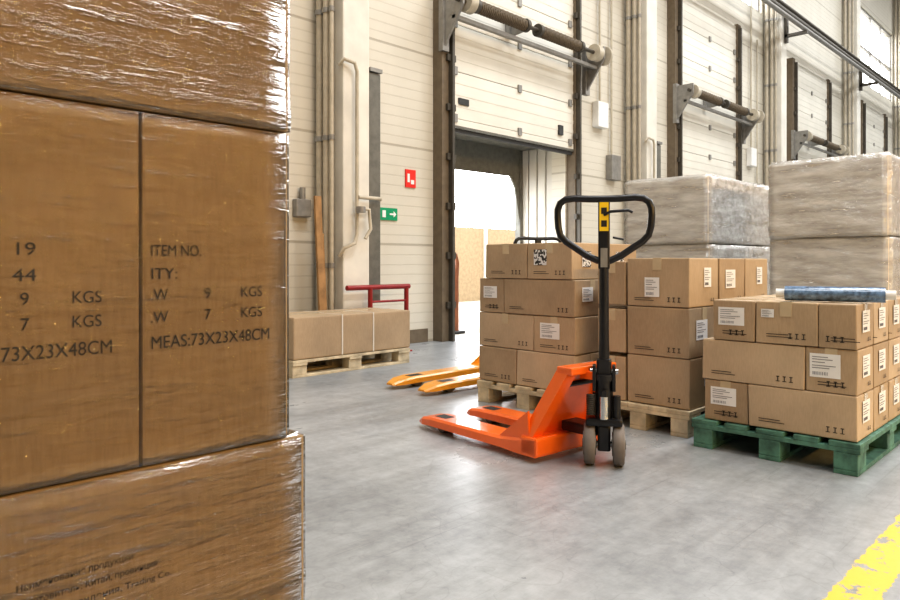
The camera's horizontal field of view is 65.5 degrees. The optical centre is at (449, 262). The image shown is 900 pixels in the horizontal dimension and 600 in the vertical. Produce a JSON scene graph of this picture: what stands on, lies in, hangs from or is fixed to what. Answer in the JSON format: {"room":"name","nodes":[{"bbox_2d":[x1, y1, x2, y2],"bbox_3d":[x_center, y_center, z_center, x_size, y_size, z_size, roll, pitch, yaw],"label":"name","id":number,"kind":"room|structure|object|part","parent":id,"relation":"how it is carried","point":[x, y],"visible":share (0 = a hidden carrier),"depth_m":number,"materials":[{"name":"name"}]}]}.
{"room":"distribution center","nodes":[
{"label":"distribution center","id":0,"kind":"room"},
{"bbox_2d":[285,0,892,340],"bbox_3d":[5.987,-4.550,15.097,0.250,11.000,50.000,0,0,44],"label":"wall","id":1,"kind":"structure","parent":0,"point":[400,31],"depth_m":8.45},
{"bbox_2d":[293,187,310,216],"bbox_3d":[-1.510,-0.620,7.141,0.078,0.300,0.180,0,0,44],"label":"switch box","id":2,"kind":"object","parent":1,"relation":"attached to","point":[301,206],"visible":1,"depth_m":7.11,"materials":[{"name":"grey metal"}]},
{"bbox_2d":[315,0,334,310],"bbox_3d":[-1.279,-4.475,7.168,0.284,10.350,0.108,0,0,44],"label":"pipes","id":3,"kind":"object","parent":1,"relation":"attached to","point":[325,9],"visible":0.77,"depth_m":7.12,"materials":[{"name":"beige metal"}]},
{"bbox_2d":[380,207,396,220],"bbox_3d":[-0.703,-0.560,8.016,0.019,0.140,0.260,0,0,44],"label":"exit sign","id":4,"kind":"object","parent":1,"relation":"attached to","point":[385,213],"visible":0.94,"depth_m":8.01,"materials":[{"name":"green plastic"}]},
{"bbox_2d":[405,169,415,187],"bbox_3d":[-0.466,-0.995,8.260,0.019,0.210,0.160,0,0,44],"label":"fire sign","id":5,"kind":"object","parent":1,"relation":"attached to","point":[410,175],"visible":1,"depth_m":8.25,"materials":[{"name":"red plastic"}]},
{"bbox_2d":[410,328,427,343],"bbox_3d":[6.084,0.870,15.003,0.020,0.160,50.000,0,0,44],"label":"baseboard","id":6,"kind":"structure","parent":1,"relation":"attached to","point":[417,335],"depth_m":8.34,"materials":[{"name":"brown concrete"}]},
{"bbox_2d":[433,0,581,341],"bbox_3d":[0.916,-2.050,9.532,0.229,6.000,2.990,0,0,44],"label":"tracks","id":7,"kind":"object","parent":1,"relation":"attached to","point":[444,107],"visible":0.67,"depth_m":8.49,"materials":[{"name":"brown metal"}]},
{"bbox_2d":[455,0,573,154],"bbox_3d":[0.905,-3.164,9.542,0.100,3.088,2.670,0,0,44],"label":"door","id":8,"kind":"structure","parent":7,"relation":"attached to","point":[507,91],"depth_m":9.52,"materials":[{"name":"grey metal"}]},
{"bbox_2d":[439,0,612,95],"bbox_3d":[1.140,-2.905,9.418,0.450,0.710,3.240,0,0,44],"label":"shaft","id":9,"kind":"object","parent":7,"relation":"attached to","point":[595,56],"visible":1,"depth_m":9.07,"materials":[{"name":"grey metal"}]},
{"bbox_2d":[592,0,608,128],"bbox_3d":[2.392,-4.600,11.130,0.118,4.900,0.300,0,0,44],"label":"junction box","id":10,"kind":"object","parent":1,"relation":"attached to","point":[600,110],"visible":1,"depth_m":11.08,"materials":[{"name":"white plastic"}]},
{"bbox_2d":[606,0,620,180],"bbox_3d":[2.664,-3.200,11.409,0.118,3.700,0.280,0,0,44],"label":"junction box","id":11,"kind":"object","parent":1,"relation":"attached to","point":[613,162],"visible":0.94,"depth_m":11.37,"materials":[{"name":"grey metal"}]},
{"bbox_2d":[625,0,640,180],"bbox_3d":[3.041,-4.475,11.615,0.284,10.350,0.108,0,0,44],"label":"pipes","id":12,"kind":"object","parent":1,"relation":"attached to","point":[628,18],"visible":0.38,"depth_m":11.58,"materials":[{"name":"beige metal"}]},
{"bbox_2d":[667,0,741,180],"bbox_3d":[5.114,-2.050,13.853,0.229,6.000,3.000,0,0,44],"label":"tracks","id":13,"kind":"object","parent":1,"relation":"attached to","point":[674,7],"visible":0.47,"depth_m":12.81,"materials":[{"name":"brown metal"}]},
{"bbox_2d":[683,0,735,178],"bbox_3d":[5.103,-2.031,13.864,0.100,5.963,2.680,0,0,44],"label":"door","id":14,"kind":"structure","parent":13,"relation":"attached to","point":[709,40],"depth_m":13.84,"materials":[{"name":"grey metal"}]},
{"bbox_2d":[673,83,764,143],"bbox_3d":[5.338,-2.905,13.740,0.450,0.710,3.250,0,0,44],"label":"shaft","id":15,"kind":"object","parent":13,"relation":"attached to","point":[682,94],"visible":1,"depth_m":13.25,"materials":[{"name":"grey metal"}]},
{"bbox_2d":[742,0,758,11],"bbox_3d":[5.280,-6.950,14.319,0.080,2.400,5.300,0,0,44],"label":"window","id":16,"kind":"structure","parent":1,"relation":"in","point":[756,1],"depth_m":16.18,"materials":[{"name":"white glass"}]},
{"bbox_2d":[746,0,756,166],"bbox_3d":[6.713,-4.600,15.577,0.118,4.900,0.300,0,0,44],"label":"junction box","id":17,"kind":"object","parent":1,"relation":"attached to","point":[751,153],"visible":1,"depth_m":15.57,"materials":[{"name":"white plastic"}]},
{"bbox_2d":[756,40,757,183],"bbox_3d":[6.984,-3.200,15.857,0.118,3.700,0.280,0,0,44],"label":"pipe","id":18,"kind":"object","parent":1,"relation":"attached to","point":[756,40],"visible":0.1,"depth_m":15.82,"materials":[{"name":"grey metal"}]},
{"bbox_2d":[764,4,776,185],"bbox_3d":[7.361,-4.475,16.062,0.284,10.350,0.108,0,0,44],"label":"pipes","id":19,"kind":"object","parent":1,"relation":"attached to","point":[766,21],"visible":0.54,"depth_m":16.04,"materials":[{"name":"grey metal"}]},
{"bbox_2d":[787,58,831,160],"bbox_3d":[9.434,-2.050,18.300,0.229,6.000,3.000,0,0,44],"label":"tracks","id":20,"kind":"object","parent":1,"relation":"attached to","point":[792,66],"visible":0.28,"depth_m":17.25,"materials":[{"name":"brown metal"}]},
{"bbox_2d":[798,64,826,159],"bbox_3d":[9.423,-2.031,18.311,0.100,5.963,2.680,0,0,44],"label":"door","id":21,"kind":"structure","parent":20,"relation":"attached to","point":[812,89],"depth_m":18.32,"materials":[{"name":"grey metal"}]},
{"bbox_2d":[791,130,848,158],"bbox_3d":[9.658,-2.905,18.187,0.450,0.710,3.250,0,0,44],"label":"shaft","id":22,"kind":"object","parent":20,"relation":"attached to","point":[798,138],"visible":0.99,"depth_m":17.37,"materials":[{"name":"grey metal"}]},
{"bbox_2d":[843,0,853,155],"bbox_3d":[11.681,-4.475,20.509,0.284,10.350,0.108,0,0,44],"label":"pipes","id":23,"kind":"object","parent":1,"relation":"attached to","point":[845,1],"visible":0.39,"depth_m":20.47,"materials":[{"name":"beige metal"}]},
{"bbox_2d":[861,100,887,153],"bbox_3d":[13.754,-2.050,22.747,0.229,6.000,3.000,0,0,44],"label":"tracks","id":24,"kind":"object","parent":1,"relation":"attached to","point":[863,105],"visible":0.2,"depth_m":21.69,"materials":[{"name":"brown metal"}]},
{"bbox_2d":[866,105,883,153],"bbox_3d":[13.743,-2.031,22.758,0.100,5.963,2.680,0,0,44],"label":"door","id":25,"kind":"structure","parent":24,"relation":"attached to","point":[874,119],"depth_m":22.83,"materials":[{"name":"grey metal"}]},
{"bbox_2d":[861,8,890,99],"bbox_3d":[13.921,-6.950,23.213,0.080,2.400,5.300,0,0,44],"label":"window","id":26,"kind":"structure","parent":1,"relation":"in","point":[863,12],"depth_m":24.12,"materials":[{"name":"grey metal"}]},
{"bbox_2d":[894,0,899,156],"bbox_3d":[16.001,-4.475,24.956,0.284,10.350,0.108,0,0,44],"label":"pipes","id":27,"kind":"object","parent":1,"relation":"attached to","point":[895,106],"visible":0.34,"depth_m":24.97,"materials":[{"name":"grey metal"}]},
{"bbox_2d":[289,333,899,599],"bbox_3d":[11.761,1.050,9.488,16.350,0.200,50.000,0,0,44],"label":"floor","id":28,"kind":"structure","parent":0,"point":[398,507],"depth_m":2.65,"materials":[{"name":"concrete"}]},
{"bbox_2d":[0,0,305,599],"bbox_3d":[-1.047,0.126,0.878,0.816,1.648,1.516,0,0,44],"label":"stack","id":29,"kind":"object","parent":28,"relation":"on","point":[149,450],"visible":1,"depth_m":0.96,"materials":[{"name":"brown cardboard"}]},
{"bbox_2d":[17,554,134,591],"bbox_3d":[-0.473,0.395,0.893,0.001,0.011,0.140,0,0,44],"label":"print","id":30,"kind":"object","parent":29,"relation":"attached to","point":[72,575],"depth_m":0.89},
{"bbox_2d":[31,561,156,599],"bbox_3d":[-0.463,0.414,0.904,0.001,0.011,0.170,0,0,44],"label":"print","id":31,"kind":"object","parent":29,"relation":"attached to","point":[77,588],"depth_m":0.91},
{"bbox_2d":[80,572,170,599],"bbox_3d":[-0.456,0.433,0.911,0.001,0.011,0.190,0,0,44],"label":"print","id":32,"kind":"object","parent":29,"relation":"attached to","point":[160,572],"depth_m":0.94},
{"bbox_2d":[313,196,326,310],"bbox_3d":[-1.266,0.144,6.925,0.146,1.620,0.110,0,0,44],"label":"wooden board","id":33,"kind":"object","parent":28,"relation":"on","point":[319,236],"visible":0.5,"depth_m":6.91,"materials":[{"name":"brown wood"}]},
{"bbox_2d":[289,347,409,378],"bbox_3d":[-1.055,0.878,6.420,0.622,0.144,1.302,0,0,44],"label":"wooden pallet","id":34,"kind":"object","parent":28,"relation":"on","point":[347,362],"visible":0.46,"depth_m":6.26,"materials":[{"name":"brown wood"}]},
{"bbox_2d":[334,0,368,308],"bbox_3d":[-1.103,-4.550,7.332,0.400,11.000,0.340,0,0,44],"label":"concrete column","id":35,"kind":"structure","parent":28,"relation":"on","point":[351,17],"depth_m":7.15,"materials":[{"name":"white concrete"}]},
{"bbox_2d":[337,57,381,256],"bbox_3d":[-0.878,-1.063,7.158,0.530,2.013,0.192,0,0,-38],"label":"pipe","id":36,"kind":"object","parent":35,"relation":"attached to","point":[358,209],"visible":1,"depth_m":7.10,"materials":[{"name":"beige metal"}]},
{"bbox_2d":[369,67,382,300],"bbox_3d":[-0.920,-0.825,7.512,0.408,2.450,0.165,0,0,44],"label":"plate","id":37,"kind":"object","parent":35,"relation":"attached to","point":[374,77],"visible":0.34,"depth_m":7.38,"materials":[{"name":"paint"}]},
{"bbox_2d":[345,284,411,350],"bbox_3d":[-0.731,0.587,7.270,0.080,0.726,0.850,0,0,44],"label":"rail","id":38,"kind":"object","parent":28,"relation":"on","point":[370,288],"visible":0.51,"depth_m":7.27,"materials":[{"name":"metal"}]},
{"bbox_2d":[387,236,561,391],"bbox_3d":[0.299,0.358,5.737,1.742,1.184,0.520,0,0,-44],"label":"truck","id":39,"kind":"object","parent":28,"relation":"on","point":[464,375],"visible":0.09,"depth_m":5.38,"materials":[{"name":"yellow metal"}]},
{"bbox_3d":[0.216,0.719,5.657,1.511,0.462,0.520,0,0,-44],"label":"fork frame","id":40,"kind":"part","parent":39,"relation":"part of","materials":[{"name":"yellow metal"}]},
{"bbox_2d":[477,379,545,409],"bbox_3d":[0.890,0.878,4.977,0.801,0.144,1.202,0,0,44],"label":"wooden pallet","id":41,"kind":"object","parent":28,"relation":"on","point":[528,398],"visible":0.23,"depth_m":4.66,"materials":[{"name":"brown wood"}]},
{"bbox_2d":[479,242,635,388],"bbox_3d":[0.883,0.337,4.982,0.800,0.932,1.160,0,0,44],"label":"cardboard boxes","id":42,"kind":"object","parent":41,"relation":"on","point":[539,305],"visible":0.68,"depth_m":4.51},
{"bbox_2d":[419,194,654,465],"bbox_3d":[0.419,0.313,3.684,0.520,1.274,1.350,0,0,-39],"label":"truck","id":43,"kind":"object","parent":28,"relation":"on","point":[578,407],"visible":1,"depth_m":3.31,"materials":[{"name":"orange metal"}]},
{"bbox_3d":[0.355,0.719,3.764,0.520,0.462,1.145,0,0,-39],"label":"fork frame","id":44,"kind":"part","parent":43,"relation":"part of","materials":[{"name":"orange metal"}]},
{"bbox_2d":[631,0,656,179],"bbox_3d":[3.217,-4.550,11.779,0.400,11.000,0.340,0,0,44],"label":"concrete column","id":45,"kind":"structure","parent":28,"relation":"on","point":[648,7],"depth_m":11.59,"materials":[{"name":"white concrete"}]},
{"bbox_2d":[644,137,654,177],"bbox_3d":[3.442,-1.063,11.605,0.530,2.013,0.192,0,0,-38],"label":"pipe","id":46,"kind":"object","parent":45,"relation":"attached to","point":[649,138],"visible":0.2,"depth_m":11.55,"materials":[{"name":"white metal"}]},
{"bbox_2d":[657,141,661,177],"bbox_3d":[3.401,-0.825,11.959,0.408,2.450,0.165,0,0,44],"label":"plate","id":47,"kind":"object","parent":45,"relation":"attached to","point":[659,143],"visible":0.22,"depth_m":11.82,"materials":[{"name":"paint"}]},
{"bbox_2d":[621,400,704,438],"bbox_3d":[1.488,0.878,4.424,0.622,0.145,1.202,0,0,44],"label":"wooden pallet","id":48,"kind":"object","parent":28,"relation":"on","point":[643,416],"visible":0.23,"depth_m":3.94,"materials":[{"name":"brown wood"}]},
{"bbox_2d":[598,258,766,409],"bbox_3d":[1.492,0.387,4.412,0.581,0.832,1.149,0,0,44],"label":"cardboard boxes","id":49,"kind":"object","parent":48,"relation":"on","point":[656,339],"visible":0.56,"depth_m":3.97},
{"bbox_2d":[624,174,770,294],"bbox_3d":[2.525,0.076,7.034,0.863,1.749,1.568,0,0,44],"label":"load","id":50,"kind":"object","parent":28,"relation":"on","point":[700,215],"visible":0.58,"depth_m":6.50,"materials":[{"name":"plastic"}]},
{"bbox_2d":[764,0,786,184],"bbox_3d":[7.537,-4.550,16.226,0.400,11.000,0.340,0,0,44],"label":"concrete column","id":51,"kind":"structure","parent":28,"relation":"on","point":[781,46],"depth_m":16.05,"materials":[{"name":"white concrete"}]},
{"bbox_2d":[761,0,899,98],"bbox_3d":[7.069,-5.450,15.091,0.490,0.800,47.500,0,0,44],"label":"pipe","id":52,"kind":"object","parent":51,"relation":"attached to","point":[789,14],"visible":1,"depth_m":17.18,"materials":[{"name":"metal"}]},
{"bbox_2d":[692,414,899,476],"bbox_3d":[1.953,0.878,3.798,0.781,0.144,1.202,0,0,44],"label":"wooden pallet","id":53,"kind":"object","parent":28,"relation":"on","point":[850,458],"visible":0.5,"depth_m":3.38,"materials":[{"name":"paint"}]},
{"bbox_2d":[703,294,899,441],"bbox_3d":[1.962,0.494,3.777,0.729,0.617,1.156,0,0,44],"label":"cardboard boxes","id":54,"kind":"object","parent":53,"relation":"on","point":[816,368],"visible":0.95,"depth_m":3.35},
{"bbox_2d":[776,286,895,302],"bbox_3d":[1.815,0.147,3.311,0.498,0.072,0.072,0,0,33],"label":"roll","id":55,"kind":"object","parent":54,"relation":"on","point":[791,293],"visible":1,"depth_m":3.28,"materials":[{"name":"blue plastic"}]},
{"bbox_2d":[768,151,899,295],"bbox_3d":[3.245,0.076,5.686,0.850,1.749,1.260,0,0,44],"label":"load","id":56,"kind":"object","parent":28,"relation":"on","point":[834,221],"visible":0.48,"depth_m":5.20,"materials":[{"name":"plastic"}]},
{"bbox_2d":[842,0,860,155],"bbox_3d":[11.857,-4.550,20.673,0.400,11.000,0.340,0,0,44],"label":"concrete column","id":57,"kind":"structure","parent":28,"relation":"on","point":[857,3],"depth_m":20.52,"materials":[{"name":"white concrete"}]},
{"bbox_2d":[893,0,897,155],"bbox_3d":[16.177,-4.550,25.120,0.400,11.000,0.340,0,0,44],"label":"pipe","id":58,"kind":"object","parent":28,"relation":"on","point":[893,0],"depth_m":25.11,"materials":[{"name":"grey metal"}]},
{"label":"outside","id":59,"kind":"structure","parent":0,"visible":0},
{"bbox_2d":[455,301,480,334],"bbox_3d":[-6.376,1.085,41.048,53.650,0.230,70.000,0,0,44],"label":"ground","id":60,"kind":"structure","parent":59,"point":[469,311],"depth_m":12.69,"materials":[{"name":"concrete"}]},
{"bbox_2d":[455,253,464,333],"bbox_3d":[0.073,0.417,9.633,0.200,1.102,0.200,0,0,44],"label":"bollard","id":61,"kind":"object","parent":60,"relation":"on","point":[457,331],"visible":0.58,"depth_m":9.60,"materials":[{"name":"paint"}]},
{"bbox_2d":[455,226,514,301],"bbox_3d":[2.139,0.025,19.532,0.250,1.950,17.000,0,0,44],"label":"wall","id":62,"kind":"structure","parent":60,"relation":"on","point":[470,243],"depth_m":17.84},
{"bbox_2d":[455,133,551,243],"bbox_3d":[0.387,-0.475,10.046,0.735,2.850,2.990,0,0,44],"label":"shelter","id":63,"kind":"object","parent":60,"relation":"on","point":[529,170],"visible":0.38,"depth_m":10.97,"materials":[{"name":"paint"}]}
]}

